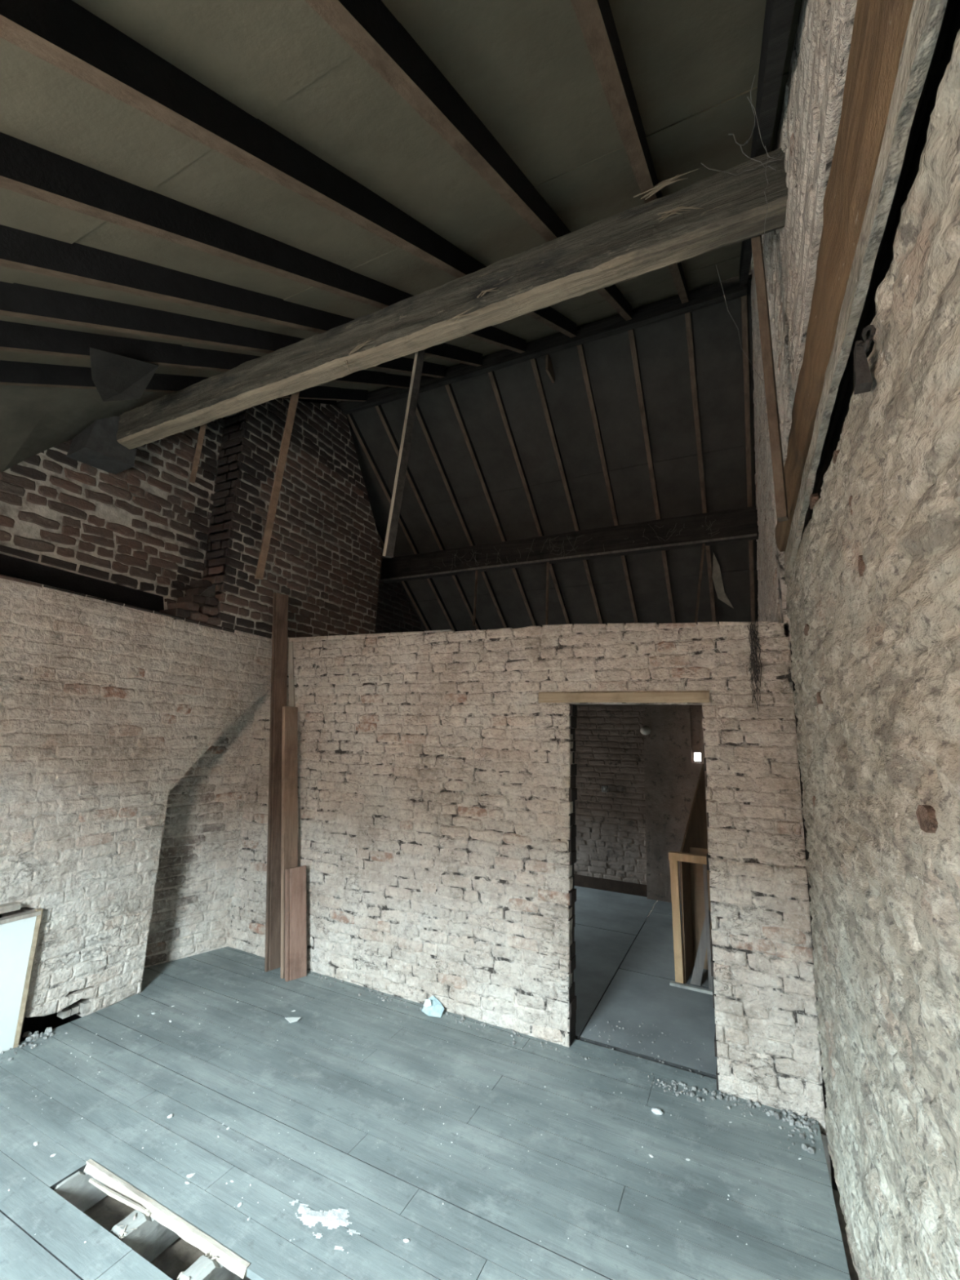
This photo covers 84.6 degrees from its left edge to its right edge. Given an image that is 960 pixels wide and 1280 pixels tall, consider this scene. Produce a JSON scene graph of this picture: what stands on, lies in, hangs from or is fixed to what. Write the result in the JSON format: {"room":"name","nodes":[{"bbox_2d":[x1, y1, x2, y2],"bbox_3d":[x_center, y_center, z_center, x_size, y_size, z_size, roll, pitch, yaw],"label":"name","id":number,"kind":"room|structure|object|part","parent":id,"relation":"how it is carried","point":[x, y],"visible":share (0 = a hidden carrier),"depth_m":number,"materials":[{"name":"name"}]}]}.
{"room":"unfinished attic","nodes":[
{"label":"unfinished attic","id":0,"kind":"room"},
{"bbox_2d":[0,397,382,1042],"bbox_3d":[-2.777,-0.185,3.156,0.514,5.420,6.264,-3,-12,26],"label":"wall","id":1,"kind":"structure","parent":0,"point":[106,705],"depth_m":3.54,"materials":[{"name":"brick"}]},
{"bbox_2d":[0,902,21,914],"bbox_3d":[-2.674,1.375,2.542,0.071,0.030,0.740,-3,-12,26],"label":"mantel shelf","id":2,"kind":"object","parent":1,"relation":"attached to","point":[13,906],"visible":1,"depth_m":2.82,"materials":[{"name":"beige wood"}]},
{"bbox_2d":[66,416,137,474],"bbox_3d":[-2.531,-1.361,3.566,0.215,0.380,0.300,-3,-12,26],"label":"block","id":3,"kind":"object","parent":1,"relation":"on","point":[97,446],"visible":0.64,"depth_m":3.48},
{"bbox_2d":[143,703,256,968],"bbox_3d":[-2.338,1.333,4.120,0.116,2.252,1.025,-7,-14,41],"label":"wall","id":4,"kind":"structure","parent":0,"point":[194,890],"depth_m":4.16,"materials":[{"name":"brick"}]},
{"bbox_2d":[201,408,248,626],"bbox_3d":[-2.114,-1.035,4.347,0.274,1.902,0.048,-3,-12,26],"label":"wall","id":5,"kind":"structure","parent":0,"point":[233,440],"depth_m":4.35,"materials":[{"name":"brick"}]},
{"bbox_2d":[374,546,426,633],"bbox_3d":[-1.358,0.308,6.775,0.216,5.328,3.050,-3,-12,26],"label":"wall","id":6,"kind":"structure","parent":0,"point":[396,612],"depth_m":7.08,"materials":[{"name":"brick"}]},
{"bbox_2d":[380,506,759,582],"bbox_3d":[0.682,-1.004,5.963,4.360,0.309,0.140,-3,-12,26],"label":"beam","id":7,"kind":"structure","parent":6,"relation":"attached to","point":[735,525],"depth_m":5.68,"materials":[{"name":"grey wood"}]},
{"bbox_2d":[472,570,478,625],"bbox_3d":[-0.054,-0.506,6.234,0.031,0.680,0.022,-3,-12,26],"label":"hanging rod","id":8,"kind":"object","parent":7,"relation":"hanging from","point":[476,571],"visible":0.96,"depth_m":6.23,"materials":[{"name":"brown wood"}]},
{"bbox_2d":[545,561,549,625],"bbox_3d":[0.739,-0.394,5.816,0.032,1.000,0.022,-3,-12,26],"label":"hanging rod","id":9,"kind":"object","parent":7,"relation":"hanging from","point":[548,562],"visible":0.67,"depth_m":5.83,"materials":[{"name":"brown wood"}]},
{"bbox_2d":[439,518,719,569],"bbox_3d":[0.870,-1.014,5.781,3.195,0.283,0.027,-3,-12,26],"label":"tufts","id":10,"kind":"object","parent":7,"relation":"attached to","point":[705,518],"visible":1,"depth_m":5.80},
{"bbox_2d":[694,543,705,624],"bbox_3d":[2.131,-0.470,5.140,0.152,1.003,0.022,-3,-12,26],"label":"rod","id":11,"kind":"object","parent":7,"relation":"hanging from","point":[703,544],"visible":0.71,"depth_m":5.14,"materials":[{"name":"brown wood"}]},
{"bbox_2d":[0,0,802,631],"bbox_3d":[-0.346,-1.235,3.782,5.000,3.444,8.100,-3,-12,26],"label":"ceiling","id":12,"kind":"structure","parent":0,"point":[196,190],"depth_m":1.98,"materials":[{"name":"grey wood"}]},
{"bbox_2d":[89,346,158,401],"bbox_3d":[-1.806,-1.389,2.699,0.258,0.236,0.463,9,-13,-32],"label":"flap","id":13,"kind":"object","parent":12,"relation":"hanging from","point":[116,377],"visible":1,"depth_m":2.73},
{"bbox_2d":[115,147,788,448],"bbox_3d":[-0.658,-1.493,2.745,3.930,0.371,0.178,-3,-12,26],"label":"beam","id":14,"kind":"structure","parent":12,"relation":"attached to","point":[720,210],"depth_m":2.32,"materials":[{"name":"brown wood"}]},
{"bbox_2d":[189,423,206,483],"bbox_3d":[-1.824,-1.225,3.419,0.036,0.420,0.133,12,-15,-42],"label":"batten","id":15,"kind":"object","parent":14,"relation":"hanging from","point":[202,428],"visible":0.89,"depth_m":3.40,"materials":[{"name":"brown wood"}]},
{"bbox_2d":[254,391,299,580],"bbox_3d":[-1.152,-0.916,3.014,0.200,1.166,0.048,-5,-13,33],"label":"batten","id":16,"kind":"object","parent":14,"relation":"hanging from","point":[275,493],"visible":0.93,"depth_m":2.99,"materials":[{"name":"brown wood"}]},
{"bbox_2d":[382,349,425,558],"bbox_3d":[-0.372,-0.969,2.633,0.171,1.145,0.050,-5,-13,34],"label":"batten","id":17,"kind":"object","parent":14,"relation":"hanging from","point":[398,486],"visible":0.92,"depth_m":2.62,"materials":[{"name":"beige wood"}]},
{"bbox_2d":[751,235,788,522],"bbox_3d":[1.057,-1.023,1.938,0.045,1.231,0.069,-6,-14,37],"label":"wooden post","id":18,"kind":"object","parent":14,"relation":"hanging from","point":[779,479],"visible":0.9,"depth_m":1.90,"materials":[{"name":"brown wood"}]},
{"bbox_2d":[336,278,746,414],"bbox_3d":[0.011,-2.529,4.891,4.400,0.117,0.050,-3,-12,26],"label":"ridge beam","id":19,"kind":"structure","parent":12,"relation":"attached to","point":[732,290],"depth_m":4.50,"materials":[{"name":"brown wood"}]},
{"bbox_2d":[711,553,733,608],"bbox_3d":[2.580,-0.626,5.700,0.123,0.482,0.585,-7,-14,39],"label":"flap","id":20,"kind":"object","parent":12,"relation":"hanging from","point":[717,576],"visible":1,"depth_m":5.68,"materials":[{"name":"grey fabric"}]},
{"bbox_2d":[701,75,786,387],"bbox_3d":[0.938,-1.416,1.879,0.244,0.569,0.996,-3,-12,26],"label":"strands","id":21,"kind":"object","parent":12,"relation":"hanging from","point":[747,141],"visible":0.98,"depth_m":1.69},
{"bbox_2d":[0,885,858,1279],"bbox_3d":[-0.592,2.405,2.747,5.100,0.341,9.000,-3,-12,26],"label":"floor","id":22,"kind":"structure","parent":0,"point":[498,1215],"depth_m":2.27,"materials":[{"name":"wood"}]},
{"bbox_2d":[0,907,43,1053],"bbox_3d":[-2.666,1.767,2.528,0.049,0.680,0.865,-3,-12,26],"label":"board","id":23,"kind":"object","parent":22,"relation":"on","point":[20,932],"visible":1,"depth_m":2.83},
{"bbox_3d":[-2.657,1.447,2.582,0.048,0.020,0.850,-3,-12,26],"label":"rail","id":24,"kind":"part","parent":23,"relation":"part of","materials":[{"name":"beige wood"}]},
{"bbox_2d":[88,1177,151,1216],"bbox_3d":[-1.344,2.067,1.958,0.351,0.023,0.020,-3,-12,24],"label":"lath","id":25,"kind":"object","parent":22,"relation":"on","point":[108,1191],"visible":1,"depth_m":1.95,"materials":[{"name":"beige wood"}]},
{"bbox_2d":[84,1159,250,1279],"bbox_3d":[-1.157,2.058,1.898,0.900,0.024,0.029,-3,-12,26],"label":"strip","id":26,"kind":"object","parent":22,"relation":"on","point":[186,1231],"visible":1,"depth_m":1.86,"materials":[{"name":"beige wood"}]},
{"bbox_2d":[118,1208,217,1279],"bbox_3d":[-1.064,2.043,1.791,0.431,0.021,0.137,-3,-12,24],"label":"debris","id":27,"kind":"object","parent":22,"relation":"on","point":[122,1232],"visible":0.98,"depth_m":1.80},
{"bbox_2d":[186,1173,195,1177],"bbox_3d":[-1.123,2.077,2.049,0.032,0.005,0.020,7,-12,-22],"label":"chip","id":28,"kind":"object","parent":22,"relation":"on","point":[188,1175],"visible":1,"depth_m":2.05,"materials":[{"name":"white paint"}]},
{"bbox_2d":[264,592,288,972],"bbox_3d":[-1.619,1.006,4.223,0.413,2.881,0.146,-3,-12,26],"label":"plank","id":29,"kind":"object","parent":22,"relation":"on","point":[280,602],"visible":0.84,"depth_m":4.17,"materials":[{"name":"brown wood"}]},
{"bbox_2d":[280,706,297,978],"bbox_3d":[-1.447,1.467,4.015,0.299,1.909,0.136,-3,-12,26],"label":"plank","id":30,"kind":"object","parent":22,"relation":"on","point":[289,859],"visible":0.78,"depth_m":4.06,"materials":[{"name":"brown wood"}]},
{"bbox_2d":[284,1017,301,1022],"bbox_3d":[-1.140,2.286,3.182,0.100,0.012,0.055,-1,-11,16],"label":"paper scrap","id":31,"kind":"object","parent":22,"relation":"on","point":[291,1020],"visible":1,"depth_m":3.19,"materials":[{"name":"white paper"}]},
{"bbox_2d":[287,640,300,866],"bbox_3d":[-1.474,1.214,4.207,0.500,2.477,0.016,-3,-12,26],"label":"batten","id":32,"kind":"object","parent":22,"relation":"on","point":[290,644],"visible":0.31,"depth_m":4.44,"materials":[{"name":"brown wood"}]},
{"bbox_2d":[284,865,306,982],"bbox_3d":[-1.334,2.037,3.826,0.125,0.730,0.185,-8,-15,44],"label":"plank","id":33,"kind":"object","parent":22,"relation":"on","point":[295,931],"visible":1,"depth_m":3.81,"materials":[{"name":"brown wood"}]},
{"bbox_2d":[283,1193,359,1250],"bbox_3d":[-0.569,2.062,1.865,0.311,0.006,0.175,-1,-11,17],"label":"plaster dust","id":34,"kind":"object","parent":22,"relation":"on","point":[340,1214],"visible":1,"depth_m":1.89,"materials":[{"name":"white paint"}]},
{"bbox_2d":[8,971,810,1277],"bbox_3d":[-0.533,2.150,2.314,3.597,0.004,2.006,-3,-12,26],"label":"grit","id":35,"kind":"object","parent":22,"relation":"on","point":[85,1242],"visible":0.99,"depth_m":2.28,"materials":[{"name":"paint"}]},
{"bbox_2d":[0,971,820,1154],"bbox_3d":[-0.511,2.293,3.123,4.210,0.028,1.571,2,-11,2],"label":"rubble","id":36,"kind":"object","parent":22,"relation":"on","point":[792,1116],"visible":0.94,"depth_m":2.65,"materials":[{"name":"grey stone"}]},
{"bbox_2d":[422,995,444,1017],"bbox_3d":[-0.296,2.316,3.338,0.146,0.074,0.096,-3,-12,26],"label":"wrapper","id":37,"kind":"object","parent":22,"relation":"on","point":[433,1006],"visible":1,"depth_m":3.33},
{"bbox_2d":[651,1107,662,1115],"bbox_3d":[0.839,2.230,2.498,0.055,0.017,0.030,-3,-12,26],"label":"lump","id":38,"kind":"object","parent":22,"relation":"on","point":[656,1111],"visible":1,"depth_m":2.49,"materials":[{"name":"paint"}]},
{"bbox_2d":[668,763,713,995],"bbox_3d":[2.045,1.879,4.522,0.660,1.550,1.560,-3,-12,26],"label":"guard","id":39,"kind":"object","parent":22,"relation":"on","point":[695,949],"visible":0.59,"depth_m":4.05,"materials":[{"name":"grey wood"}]},
{"bbox_3d":[1.472,2.098,3.948,0.070,0.857,0.050,-3,-12,26],"label":"post","id":40,"kind":"part","parent":39,"relation":"part of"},
{"bbox_3d":[1.698,1.639,3.932,0.545,0.055,0.060,-3,-12,26],"label":"rail","id":41,"kind":"part","parent":39,"relation":"part of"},
{"bbox_3d":[1.898,1.897,4.648,0.015,1.550,1.464,-4,-12,30],"label":"panel","id":42,"kind":"part","parent":39,"relation":"part of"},
{"bbox_3d":[1.667,2.090,3.864,0.035,0.857,0.030,-3,-12,26],"label":"post","id":43,"kind":"part","parent":39,"relation":"part of","materials":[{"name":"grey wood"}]},
{"bbox_2d":[226,621,826,1135],"bbox_3d":[-0.168,1.164,3.650,4.132,2.567,0.140,-3,-12,26],"label":"wall","id":44,"kind":"structure","parent":0,"point":[437,791],"depth_m":3.40,"materials":[{"name":"brick"}]},
{"bbox_2d":[537,690,709,702],"bbox_3d":[0.874,0.362,3.293,1.030,0.072,0.135,-3,-12,26],"label":"lintel","id":45,"kind":"object","parent":44,"relation":"attached to","point":[686,696],"visible":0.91,"depth_m":3.21,"materials":[{"name":"brown wood"}]},
{"bbox_2d":[746,619,761,711],"bbox_3d":[1.533,0.141,2.937,0.071,0.526,0.032,-3,-12,26],"label":"hanging cobweb","id":46,"kind":"object","parent":44,"relation":"attached to","point":[752,634],"visible":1,"depth_m":2.94},
{"bbox_2d":[573,704,708,903],"bbox_3d":[1.204,1.487,6.777,4.700,3.300,0.210,-3,-12,26],"label":"wall","id":47,"kind":"structure","parent":0,"point":[628,833],"depth_m":6.32,"materials":[{"name":"brick"}]},
{"bbox_2d":[601,785,608,792],"bbox_3d":[1.532,1.833,6.496,0.080,0.080,0.026,-3,-12,26],"label":"light switch","id":48,"kind":"object","parent":47,"relation":"attached to","point":[604,788],"visible":1,"depth_m":6.49,"materials":[{"name":"paint"}]},
{"bbox_2d":[573,874,647,897],"bbox_3d":[0.798,2.959,6.643,2.540,0.130,0.020,-3,-12,26],"label":"baseboard","id":49,"kind":"structure","parent":47,"relation":"attached to","point":[620,886],"depth_m":6.26,"materials":[{"name":"black wood"}]},
{"bbox_2d":[640,725,650,734],"bbox_3d":[1.967,1.072,6.264,0.124,0.110,0.167,-3,-12,26],"label":"wall lamp","id":50,"kind":"object","parent":47,"relation":"attached to","point":[645,730],"visible":1,"depth_m":6.21,"materials":[{"name":"metal"}]},
{"bbox_2d":[751,0,959,1279],"bbox_3d":[1.558,-0.270,2.292,0.374,5.500,8.700,-3,-12,26],"label":"wall","id":51,"kind":"structure","parent":0,"point":[872,554],"depth_m":1.10,"materials":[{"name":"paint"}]},
{"bbox_2d":[775,0,913,551],"bbox_3d":[0.950,-0.849,1.466,0.059,0.306,3.500,-3,-12,26],"label":"wooden beam","id":52,"kind":"structure","parent":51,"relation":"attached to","point":[880,26],"depth_m":1.03,"materials":[{"name":"brown wood"}]},
{"bbox_2d":[853,324,875,395],"bbox_3d":[0.724,-0.541,0.988,0.028,0.075,0.156,-4,-12,28],"label":"iron hook","id":53,"kind":"object","parent":51,"relation":"attached to","point":[863,380],"visible":1,"depth_m":1.02,"materials":[{"name":"grey metal"}]}
]}

